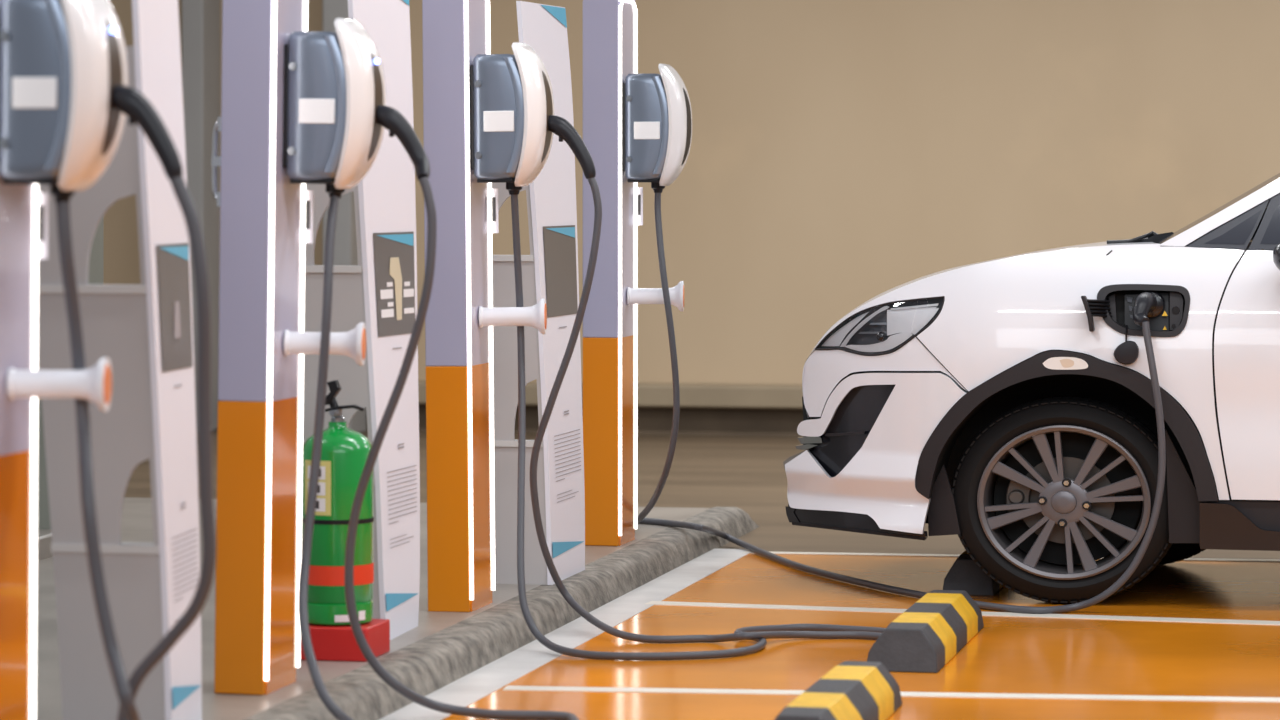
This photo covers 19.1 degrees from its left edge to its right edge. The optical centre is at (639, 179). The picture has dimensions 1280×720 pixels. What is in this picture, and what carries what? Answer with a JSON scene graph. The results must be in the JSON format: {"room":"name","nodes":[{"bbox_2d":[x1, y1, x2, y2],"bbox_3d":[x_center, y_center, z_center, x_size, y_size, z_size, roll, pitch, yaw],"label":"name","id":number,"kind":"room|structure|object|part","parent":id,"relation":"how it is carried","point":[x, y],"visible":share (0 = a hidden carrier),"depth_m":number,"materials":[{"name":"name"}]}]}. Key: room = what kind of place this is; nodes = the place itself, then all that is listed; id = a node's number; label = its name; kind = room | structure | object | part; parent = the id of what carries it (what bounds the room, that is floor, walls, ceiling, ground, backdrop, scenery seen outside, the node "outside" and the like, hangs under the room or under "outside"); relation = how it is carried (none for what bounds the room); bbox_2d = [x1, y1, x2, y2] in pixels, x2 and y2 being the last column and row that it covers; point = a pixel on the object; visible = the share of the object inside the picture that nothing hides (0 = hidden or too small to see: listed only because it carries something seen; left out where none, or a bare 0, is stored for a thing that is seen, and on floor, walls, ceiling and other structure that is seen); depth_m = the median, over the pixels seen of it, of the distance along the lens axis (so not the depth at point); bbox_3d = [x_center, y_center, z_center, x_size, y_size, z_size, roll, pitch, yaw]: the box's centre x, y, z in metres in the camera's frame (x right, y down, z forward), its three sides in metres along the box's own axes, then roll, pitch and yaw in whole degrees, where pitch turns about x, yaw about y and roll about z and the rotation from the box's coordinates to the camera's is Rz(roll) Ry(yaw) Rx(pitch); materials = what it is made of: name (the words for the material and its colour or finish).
{"room":"car charging station","nodes":[
{"label":"car charging station","id":0,"kind":"room"},
{"bbox_2d":[36,216,103,528],"bbox_3d":[-2.077,-1.225,12.798,0.432,4.910,0.400,0,0,12],"label":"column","id":1,"kind":"structure","parent":0,"point":[96,259],"depth_m":12.57,"materials":[{"name":"grey paint"}]},
{"bbox_2d":[182,0,219,432],"bbox_3d":[-2.304,-1.180,19.946,0.120,5.000,0.300,0,0,12],"label":"column","id":2,"kind":"structure","parent":0,"point":[200,18],"depth_m":19.81,"materials":[{"name":"grey paint"}]},
{"bbox_2d":[323,0,365,432],"bbox_3d":[-1.538,-1.180,19.786,0.156,5.000,0.300,0,0,12],"label":"column","id":3,"kind":"structure","parent":0,"point":[345,245],"depth_m":19.64,"materials":[{"name":"grey paint"}]},
{"bbox_2d":[104,0,1279,384],"bbox_3d":[3.031,-1.180,19.349,30.000,5.000,0.280,0,0,12],"label":"wall","id":4,"kind":"structure","parent":0,"point":[843,154],"depth_m":19.58,"materials":[{"name":"beige paint"}]},
{"bbox_2d":[366,404,802,435],"bbox_3d":[2.995,1.248,19.173,30.000,0.145,0.080,0,0,12],"label":"baseboard","id":5,"kind":"structure","parent":4,"relation":"attached to","point":[650,420],"depth_m":19.68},
{"bbox_2d":[418,380,802,408],"bbox_3d":[2.982,1.117,19.115,30.000,0.117,0.200,0,0,12],"label":"trim","id":6,"kind":"structure","parent":4,"relation":"attached to","point":[692,395],"depth_m":19.57,"materials":[{"name":"paint"}]},
{"bbox_2d":[124,430,1279,719],"bbox_3d":[0.723,1.418,8.329,30.000,0.204,22.600,0,0,12],"label":"floor","id":7,"kind":"structure","parent":0,"point":[1020,655],"depth_m":10.99,"materials":[{"name":"orange paint"}]},
{"bbox_2d":[35,497,709,719],"bbox_3d":[-2.206,1.285,8.636,2.540,0.110,12.000,0,0,12],"label":"sidewalk","id":8,"kind":"structure","parent":7,"relation":"on","point":[137,516],"depth_m":10.45,"materials":[{"name":"concrete"}]},
{"bbox_2d":[36,529,52,560],"bbox_3d":[-2.118,1.198,12.678,0.502,0.085,0.750,0,0,12],"label":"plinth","id":9,"kind":"object","parent":8,"relation":"on","point":[43,536],"visible":0.16,"depth_m":12.34,"materials":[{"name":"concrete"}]},
{"bbox_2d":[0,176,111,719],"bbox_3d":[-1.183,0.290,7.351,0.322,1.880,0.284,0,0,12],"label":"post","id":10,"kind":"object","parent":8,"relation":"on","point":[23,210],"visible":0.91,"depth_m":7.38,"materials":[{"name":"white metal"}]},
{"bbox_3d":[-1.224,0.880,7.352,0.004,0.700,0.238,0,0,12],"label":"panel","id":11,"kind":"part","parent":10,"relation":"part of","materials":[{"name":"orange metal"}]},
{"bbox_3d":[-1.218,-0.035,7.351,0.005,1.130,0.238,0,0,12],"label":"panel","id":12,"kind":"part","parent":10,"relation":"part of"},
{"bbox_2d":[38,205,43,240],"bbox_3d":[-1.180,0.085,7.481,0.013,0.070,0.001,0,0,12],"label":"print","id":13,"kind":"object","parent":10,"relation":"attached to","point":[40,207],"depth_m":7.48,"materials":[{"name":"grey"}]},
{"bbox_2d":[0,0,127,202],"bbox_3d":[-1.111,-0.174,7.328,0.214,0.435,0.244,0,0,12],"label":"charger","id":14,"kind":"object","parent":10,"relation":"attached to","point":[62,62],"visible":0.98,"depth_m":7.23,"materials":[{"name":"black plastic"}]},
{"bbox_3d":[-1.145,0.003,7.336,0.105,0.012,0.200,0,0,12],"label":"plate","id":15,"kind":"part","parent":14,"relation":"part of","materials":[{"name":"black plastic"}]},
{"bbox_3d":[-1.151,-0.166,7.223,0.089,0.059,0.006,0,0,12],"label":"label plate","id":16,"kind":"part","parent":14,"relation":"part of","materials":[{"name":"white plastic"}]},
{"bbox_2d":[109,26,116,33],"bbox_3d":[-1.013,-0.289,7.308,0.016,0.016,0.016,0,0,12],"label":"light","id":17,"kind":"object","parent":14,"relation":"attached to","point":[112,29],"depth_m":7.30,"materials":[{"name":"white"}]},
{"bbox_2d":[56,85,215,719],"bbox_3d":[-0.953,0.566,7.422,0.397,1.499,0.929,0,0,-25],"label":"charging cable","id":18,"kind":"object","parent":10,"relation":"hanging from","point":[125,99],"visible":1,"depth_m":7.28,"materials":[{"name":"grey rubber"}]},
{"bbox_2d":[37,0,201,719],"bbox_3d":[-1.154,0.343,8.440,0.354,1.775,0.332,0,0,12],"label":"stand","id":19,"kind":"object","parent":8,"relation":"on","point":[145,330],"visible":0.75,"depth_m":8.29,"materials":[{"name":"white"}]},
{"bbox_2d":[38,284,145,293],"bbox_3d":[-1.188,0.238,8.309,0.245,0.018,0.062,0,0,12],"label":"shelf","id":20,"kind":"object","parent":19,"relation":"attached to","point":[42,288],"depth_m":8.28,"materials":[{"name":"grey metal"}]},
{"bbox_2d":[51,542,158,553],"bbox_3d":[-1.159,0.803,8.303,0.245,0.018,0.062,0,0,12],"label":"shelf","id":21,"kind":"object","parent":19,"relation":"attached to","point":[56,547],"depth_m":8.28,"materials":[{"name":"grey"}]},
{"bbox_2d":[157,243,192,371],"bbox_3d":[-1.031,0.281,8.425,0.014,0.278,0.266,0,0,7],"label":"picture","id":22,"kind":"object","parent":19,"relation":"attached to","point":[174,287],"depth_m":8.42,"materials":[{"name":"grey"}]},
{"bbox_2d":[211,0,365,694],"bbox_3d":[-0.835,0.290,9.199,0.350,1.880,0.284,1,0,12],"label":"post","id":23,"kind":"object","parent":8,"relation":"on","point":[266,219],"visible":0.97,"depth_m":9.08,"materials":[{"name":"metal"}]},
{"bbox_3d":[-1.010,-0.044,9.116,0.033,0.215,0.034,1,0,12],"label":"handle","id":24,"kind":"part","parent":23,"relation":"part of","materials":[{"name":"silver metal"}]},
{"bbox_3d":[-0.866,0.880,9.198,0.004,0.700,0.238,1,0,12],"label":"panel","id":25,"kind":"part","parent":23,"relation":"part of","materials":[{"name":"orange"}]},
{"bbox_3d":[-0.854,-0.035,9.195,0.005,1.130,0.238,1,0,12],"label":"panel","id":26,"kind":"part","parent":23,"relation":"part of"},
{"bbox_2d":[305,200,309,228],"bbox_3d":[-0.816,0.085,9.326,0.013,0.070,0.001,1,0,12],"label":"print","id":27,"kind":"object","parent":23,"relation":"attached to","point":[307,202],"depth_m":9.33,"materials":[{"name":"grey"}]},
{"bbox_2d":[283,18,385,197],"bbox_3d":[-0.735,-0.173,9.222,0.214,0.435,0.244,1,0,12],"label":"charger","id":28,"kind":"object","parent":23,"relation":"attached to","point":[334,82],"visible":1,"depth_m":9.12,"materials":[{"name":"black plastic"}]},
{"bbox_3d":[-0.833,-0.179,9.242,0.014,0.298,0.190,1,0,12],"label":"mounting plate","id":29,"kind":"part","parent":28,"relation":"part of","materials":[{"name":"black plastic"}]},
{"bbox_3d":[-0.771,0.003,9.229,0.105,0.012,0.200,1,0,12],"label":"plate","id":30,"kind":"part","parent":28,"relation":"part of","materials":[{"name":"black plastic"}]},
{"bbox_3d":[-0.775,-0.165,9.116,0.089,0.059,0.006,1,0,12],"label":"label plate","id":31,"kind":"part","parent":28,"relation":"part of","materials":[{"name":"white plastic"}]},
{"bbox_2d":[374,58,379,64],"bbox_3d":[-0.637,-0.287,9.201,0.016,0.016,0.016,1,0,12],"label":"light","id":32,"kind":"object","parent":28,"relation":"attached to","point":[376,61],"depth_m":9.20,"materials":[{"name":"white"}]},
{"bbox_2d":[298,105,578,719],"bbox_3d":[-0.486,0.567,8.998,0.657,1.498,0.635,0,0,12],"label":"charging cable","id":33,"kind":"object","parent":23,"relation":"hanging from","point":[391,119],"visible":1,"depth_m":9.15,"materials":[{"name":"grey rubber"}]},
{"bbox_2d":[300,619,389,661],"bbox_3d":[-0.784,1.188,9.824,0.225,0.085,0.220,0,0,12],"label":"stand","id":34,"kind":"object","parent":8,"relation":"on","point":[329,643],"visible":0.5,"depth_m":9.72,"materials":[{"name":"red paint"}]},
{"bbox_2d":[302,380,373,625],"bbox_3d":[-0.782,0.831,9.829,0.188,0.628,0.188,0,0,12],"label":"fire extinguisher","id":35,"kind":"object","parent":34,"relation":"on","point":[345,451],"visible":0.81,"depth_m":9.75,"materials":[{"name":"green paint"}]},
{"bbox_3d":[-0.767,0.558,9.826,0.109,0.082,0.032,0,0,12],"label":"lever","id":36,"kind":"part","parent":35,"relation":"part of","materials":[{"name":"black plastic"}]},
{"bbox_2d":[301,0,419,639],"bbox_3d":[-0.814,0.343,10.330,0.364,1.775,0.372,0,0,12],"label":"stand","id":37,"kind":"object","parent":8,"relation":"on","point":[380,292],"visible":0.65,"depth_m":10.23,"materials":[{"name":"white"}]},
{"bbox_2d":[305,265,361,272],"bbox_3d":[-0.855,0.238,10.181,0.245,0.018,0.062,0,0,12],"label":"shelf","id":38,"kind":"object","parent":37,"relation":"attached to","point":[308,268],"depth_m":10.14,"materials":[{"name":"grey"}]},
{"bbox_3d":[-0.857,0.469,10.162,0.349,1.522,0.012,0,0,12],"label":"panel","id":39,"kind":"part","parent":37,"relation":"part of","materials":[{"name":"grey"}]},
{"bbox_2d":[373,232,414,336],"bbox_3d":[-0.661,0.281,10.310,0.015,0.278,0.298,0,0,18],"label":"picture","id":40,"kind":"object","parent":37,"relation":"attached to","point":[393,252],"depth_m":10.30,"materials":[{"name":"grey"}]},
{"bbox_2d":[422,0,546,611],"bbox_3d":[-0.428,0.290,10.942,0.322,1.880,0.284,-1,0,12],"label":"post","id":41,"kind":"object","parent":8,"relation":"on","point":[460,319],"visible":0.92,"depth_m":10.83,"materials":[{"name":"metal"}]},
{"bbox_3d":[-0.468,-0.035,10.943,0.004,1.130,0.238,-1,0,12],"label":"panel","id":42,"kind":"part","parent":41,"relation":"part of","materials":[{"name":"grey metal"}]},
{"bbox_3d":[-0.459,0.880,10.941,0.004,0.700,0.238,-1,0,12],"label":"panel","id":43,"kind":"part","parent":41,"relation":"part of","materials":[{"name":"orange metal"}]},
{"bbox_2d":[492,197,495,220],"bbox_3d":[-0.427,0.085,11.073,0.013,0.070,0.001,-1,0,12],"label":"print","id":44,"kind":"object","parent":41,"relation":"attached to","point":[493,198],"depth_m":11.07,"materials":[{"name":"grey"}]},
{"bbox_2d":[470,42,553,194],"bbox_3d":[-0.362,-0.175,10.921,0.213,0.435,0.244,-1,0,12],"label":"charger","id":45,"kind":"object","parent":41,"relation":"attached to","point":[512,100],"visible":1,"depth_m":10.82,"materials":[{"name":"black plastic"}]},
{"bbox_3d":[-0.460,-0.179,10.942,0.014,0.298,0.190,-1,0,12],"label":"mounting plate","id":46,"kind":"part","parent":45,"relation":"part of","materials":[{"name":"black plastic"}]},
{"bbox_3d":[-0.394,0.001,10.928,0.105,0.012,0.200,-1,0,12],"label":"plate","id":47,"kind":"part","parent":45,"relation":"part of","materials":[{"name":"black plastic"}]},
{"bbox_3d":[-0.402,-0.167,10.815,0.089,0.059,0.006,-1,0,12],"label":"label plate","id":48,"kind":"part","parent":45,"relation":"part of","materials":[{"name":"white plastic"}]},
{"bbox_2d":[511,115,885,659],"bbox_3d":[0.150,0.565,10.767,1.089,1.503,0.792,0,0,12],"label":"charging cable","id":49,"kind":"object","parent":41,"relation":"hanging from","point":[559,126],"visible":0.95,"depth_m":10.87,"materials":[{"name":"grey rubber"}]},
{"bbox_2d":[492,1,584,584],"bbox_3d":[-0.396,0.343,11.801,0.362,1.775,0.462,0,0,12],"label":"stand","id":50,"kind":"object","parent":8,"relation":"on","point":[550,271],"visible":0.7,"depth_m":11.62,"materials":[{"name":"white"}]},
{"bbox_2d":[492,255,533,260],"bbox_3d":[-0.437,0.238,11.605,0.245,0.018,0.062,0,0,12],"label":"shelf","id":51,"kind":"object","parent":50,"relation":"attached to","point":[494,257],"depth_m":11.56,"materials":[{"name":"grey"}]},
{"bbox_2d":[494,440,542,446],"bbox_3d":[-0.410,0.803,11.599,0.245,0.018,0.062,0,0,12],"label":"shelf","id":52,"kind":"object","parent":50,"relation":"attached to","point":[497,443],"depth_m":11.57,"materials":[{"name":"grey"}]},
{"bbox_3d":[-0.449,0.469,11.588,0.345,1.522,0.012,0,0,12],"label":"panel","id":53,"kind":"part","parent":50,"relation":"part of","materials":[{"name":"grey metal"}]},
{"bbox_2d":[543,225,577,316],"bbox_3d":[-0.243,0.281,11.784,0.015,0.278,0.369,0,0,14],"label":"picture","id":54,"kind":"object","parent":50,"relation":"attached to","point":[560,243],"depth_m":11.78,"materials":[{"name":"grey"}]},
{"bbox_2d":[583,0,683,545],"bbox_3d":[-0.007,0.290,12.892,0.322,1.880,0.284,0,0,12],"label":"post","id":55,"kind":"object","parent":8,"relation":"on","point":[609,26],"visible":0.97,"depth_m":12.78,"materials":[{"name":"orange paint"}]},
{"bbox_3d":[-0.044,-0.035,12.893,0.004,1.130,0.238,0,0,12],"label":"panel","id":56,"kind":"part","parent":55,"relation":"part of","materials":[{"name":"grey metal"}]},
{"bbox_3d":[-0.044,0.880,12.893,0.004,0.700,0.238,0,0,12],"label":"panel","id":57,"kind":"part","parent":55,"relation":"part of","materials":[{"name":"orange"}]},
{"bbox_2d":[637,195,640,214],"bbox_3d":[-0.004,0.085,13.023,0.013,0.070,0.001,0,0,12],"label":"print","id":58,"kind":"object","parent":55,"relation":"attached to","point":[638,196],"depth_m":13.02,"materials":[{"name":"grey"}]},
{"bbox_2d":[622,64,691,192],"bbox_3d":[0.062,-0.174,12.871,0.213,0.435,0.244,0,0,12],"label":"charger","id":59,"kind":"object","parent":55,"relation":"attached to","point":[656,108],"visible":1,"depth_m":12.77,"materials":[{"name":"black plastic"}]},
{"bbox_3d":[-0.035,-0.179,12.891,0.014,0.298,0.190,0,0,12],"label":"mounting plate","id":60,"kind":"part","parent":59,"relation":"part of","materials":[{"name":"black plastic"}]},
{"bbox_3d":[0.029,0.002,12.877,0.105,0.012,0.200,0,0,12],"label":"plate","id":61,"kind":"part","parent":59,"relation":"part of","materials":[{"name":"black plastic"}]},
{"bbox_3d":[0.023,-0.167,12.765,0.089,0.059,0.005,0,0,12],"label":"label plate","id":62,"kind":"part","parent":59,"relation":"part of","materials":[{"name":"white plastic"}]},
{"bbox_2d":[637,193,1165,613],"bbox_3d":[0.673,0.673,12.501,0.688,1.287,2.697,0,0,-32],"label":"charging cable","id":63,"kind":"object","parent":55,"relation":"hanging from","point":[1145,302],"visible":0.89,"depth_m":12.10,"materials":[{"name":"grey rubber"}]},
{"bbox_2d":[244,507,758,719],"bbox_3d":[-0.869,1.285,8.483,0.140,0.110,12.250,0,0,12],"label":"kerb","id":64,"kind":"object","parent":7,"relation":"on","point":[426,665],"visible":0.8,"depth_m":10.66,"materials":[{"name":"concrete"}]},
{"bbox_2d":[774,661,901,719],"bbox_3d":[0.457,1.260,9.033,0.190,0.115,1.067,0,0,12],"label":"wheel stop","id":65,"kind":"object","parent":7,"relation":"on","point":[851,690],"visible":1,"depth_m":9.04,"materials":[{"name":"black rubber"}]},
{"bbox_2d":[503,686,1279,701],"bbox_3d":[2.622,1.317,9.503,5.983,0.005,0.075,0,0,7],"label":"parking line","id":66,"kind":"object","parent":7,"relation":"on","point":[518,688],"visible":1,"depth_m":9.71,"materials":[{"name":"paint"}]},
{"bbox_2d":[867,590,983,672],"bbox_3d":[0.809,1.260,10.686,0.195,0.115,1.067,0,0,12],"label":"wheel stop","id":67,"kind":"object","parent":7,"relation":"on","point":[925,637],"visible":0.92,"depth_m":10.32,"materials":[{"name":"black rubber"}]},
{"bbox_2d":[645,601,1279,624],"bbox_3d":[2.883,1.317,10.999,5.953,0.005,0.090,0,0,16],"label":"parking line","id":68,"kind":"object","parent":7,"relation":"on","point":[1012,614],"visible":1,"depth_m":11.50,"materials":[{"name":"paint"}]},
{"bbox_2d":[943,551,1002,595],"bbox_3d":[1.149,1.260,12.571,0.165,0.115,1.077,0,0,12],"label":"wheel stop","id":69,"kind":"object","parent":7,"relation":"on","point":[964,574],"visible":0.28,"depth_m":12.06,"materials":[{"name":"black rubber"}]},
{"bbox_2d":[743,551,1279,561],"bbox_3d":[3.264,1.317,12.960,5.868,0.005,0.070,0,0,9],"label":"parking line","id":70,"kind":"object","parent":7,"relation":"on","point":[749,552],"visible":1,"depth_m":13.32,"materials":[{"name":"paint"}]},
{"bbox_2d":[783,173,1279,603],"bbox_3d":[2.905,0.491,12.158,4.844,1.654,1.966,0,0,12],"label":"car","id":71,"kind":"object","parent":7,"relation":"on","point":[1005,405],"visible":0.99,"depth_m":11.76,"materials":[{"name":"white paint"}]},
{"bbox_2d":[802,396,810,420],"bbox_3d":[0.534,0.737,12.182,0.022,0.086,0.060,0,0,-35],"label":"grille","id":72,"kind":"object","parent":71,"relation":"attached to","point":[806,400],"depth_m":12.14,"materials":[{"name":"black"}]},
{"bbox_2d":[806,239,1157,360],"bbox_3d":[1.171,0.410,12.608,1.208,0.428,1.576,0,0,12],"label":"hood","id":73,"kind":"object","parent":71,"relation":"attached to","point":[882,328],"depth_m":11.83,"materials":[{"name":"white metal"}]},
{"bbox_3d":[1.246,0.994,11.778,0.030,0.027,0.008,0,0,12],"label":"nut seat","id":74,"kind":"part","parent":71,"relation":"part of","materials":[{"name":"black plastic"}]},
{"bbox_3d":[1.308,1.063,11.765,0.030,0.027,0.008,0,0,12],"label":"nut seat","id":75,"kind":"part","parent":71,"relation":"part of","materials":[{"name":"black plastic"}]},
{"bbox_3d":[1.320,0.937,11.762,0.030,0.027,0.008,0,0,12],"label":"nut seat","id":76,"kind":"part","parent":71,"relation":"part of","materials":[{"name":"black plastic"}]},
{"bbox_3d":[1.311,0.562,11.668,0.045,0.027,0.003,0,0,12],"label":"marker bulb","id":77,"kind":"part","parent":71,"relation":"part of","materials":[{"name":"beige plastic"}]},
{"bbox_3d":[1.381,1.007,11.749,0.030,0.027,0.008,0,0,12],"label":"nut seat","id":78,"kind":"part","parent":71,"relation":"part of","materials":[{"name":"black plastic"}]},
{"bbox_3d":[1.460,0.398,11.723,0.027,0.094,0.049,0,0,12],"label":"hinge plate","id":79,"kind":"part","parent":71,"relation":"part of","materials":[{"name":"black plastic"}]},
{"bbox_3d":[1.491,0.473,11.646,0.007,0.054,0.054,0,0,10],"label":"cap cord","id":80,"kind":"part","parent":71,"relation":"part of","materials":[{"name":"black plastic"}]},
{"bbox_3d":[1.550,0.400,11.690,0.285,0.160,0.109,0,0,12],"label":"port frame","id":81,"kind":"part","parent":71,"relation":"part of","materials":[{"name":"black plastic"}]},
{"bbox_2d":[1125,291,1168,330],"bbox_3d":[1.559,0.402,11.693,0.136,0.122,0.065,0,0,12],"label":"socket","id":82,"kind":"object","parent":71,"relation":"attached to","point":[1158,317],"depth_m":11.68,"materials":[{"name":"black plastic"}]},
{"bbox_3d":[1.647,0.401,11.665,0.042,0.115,0.055,0,0,12],"label":"port plate","id":83,"kind":"part","parent":71,"relation":"part of","materials":[{"name":"black plastic"}]},
{"bbox_3d":[1.831,0.145,11.707,0.181,0.107,0.034,0,0,-3],"label":"quarter glass","id":84,"kind":"part","parent":71,"relation":"part of","materials":[{"name":"grey glass"}]},
{"bbox_3d":[2.730,1.051,11.442,2.068,0.146,0.088,0,0,12],"label":"sill","id":85,"kind":"part","parent":71,"relation":"part of","materials":[{"name":"black plastic"}]},
{"bbox_3d":[2.317,0.595,11.534,1.133,0.758,0.124,0,0,12],"label":"door","id":86,"kind":"part","parent":71,"relation":"part of","materials":[{"name":"white paint"}]},
{"bbox_3d":[2.393,0.023,11.664,0.959,0.347,0.164,0,0,12],"label":"door glass","id":87,"kind":"part","parent":71,"relation":"part of","materials":[{"name":"grey glass"}]},
{"bbox_2d":[1272,243,1279,269],"bbox_3d":[2.012,0.253,11.514,0.188,0.165,0.324,0,0,12],"label":"mirror","id":88,"kind":"object","parent":71,"relation":"attached to","point":[1275,246],"depth_m":11.46,"materials":[{"name":"black plastic"}]}
]}

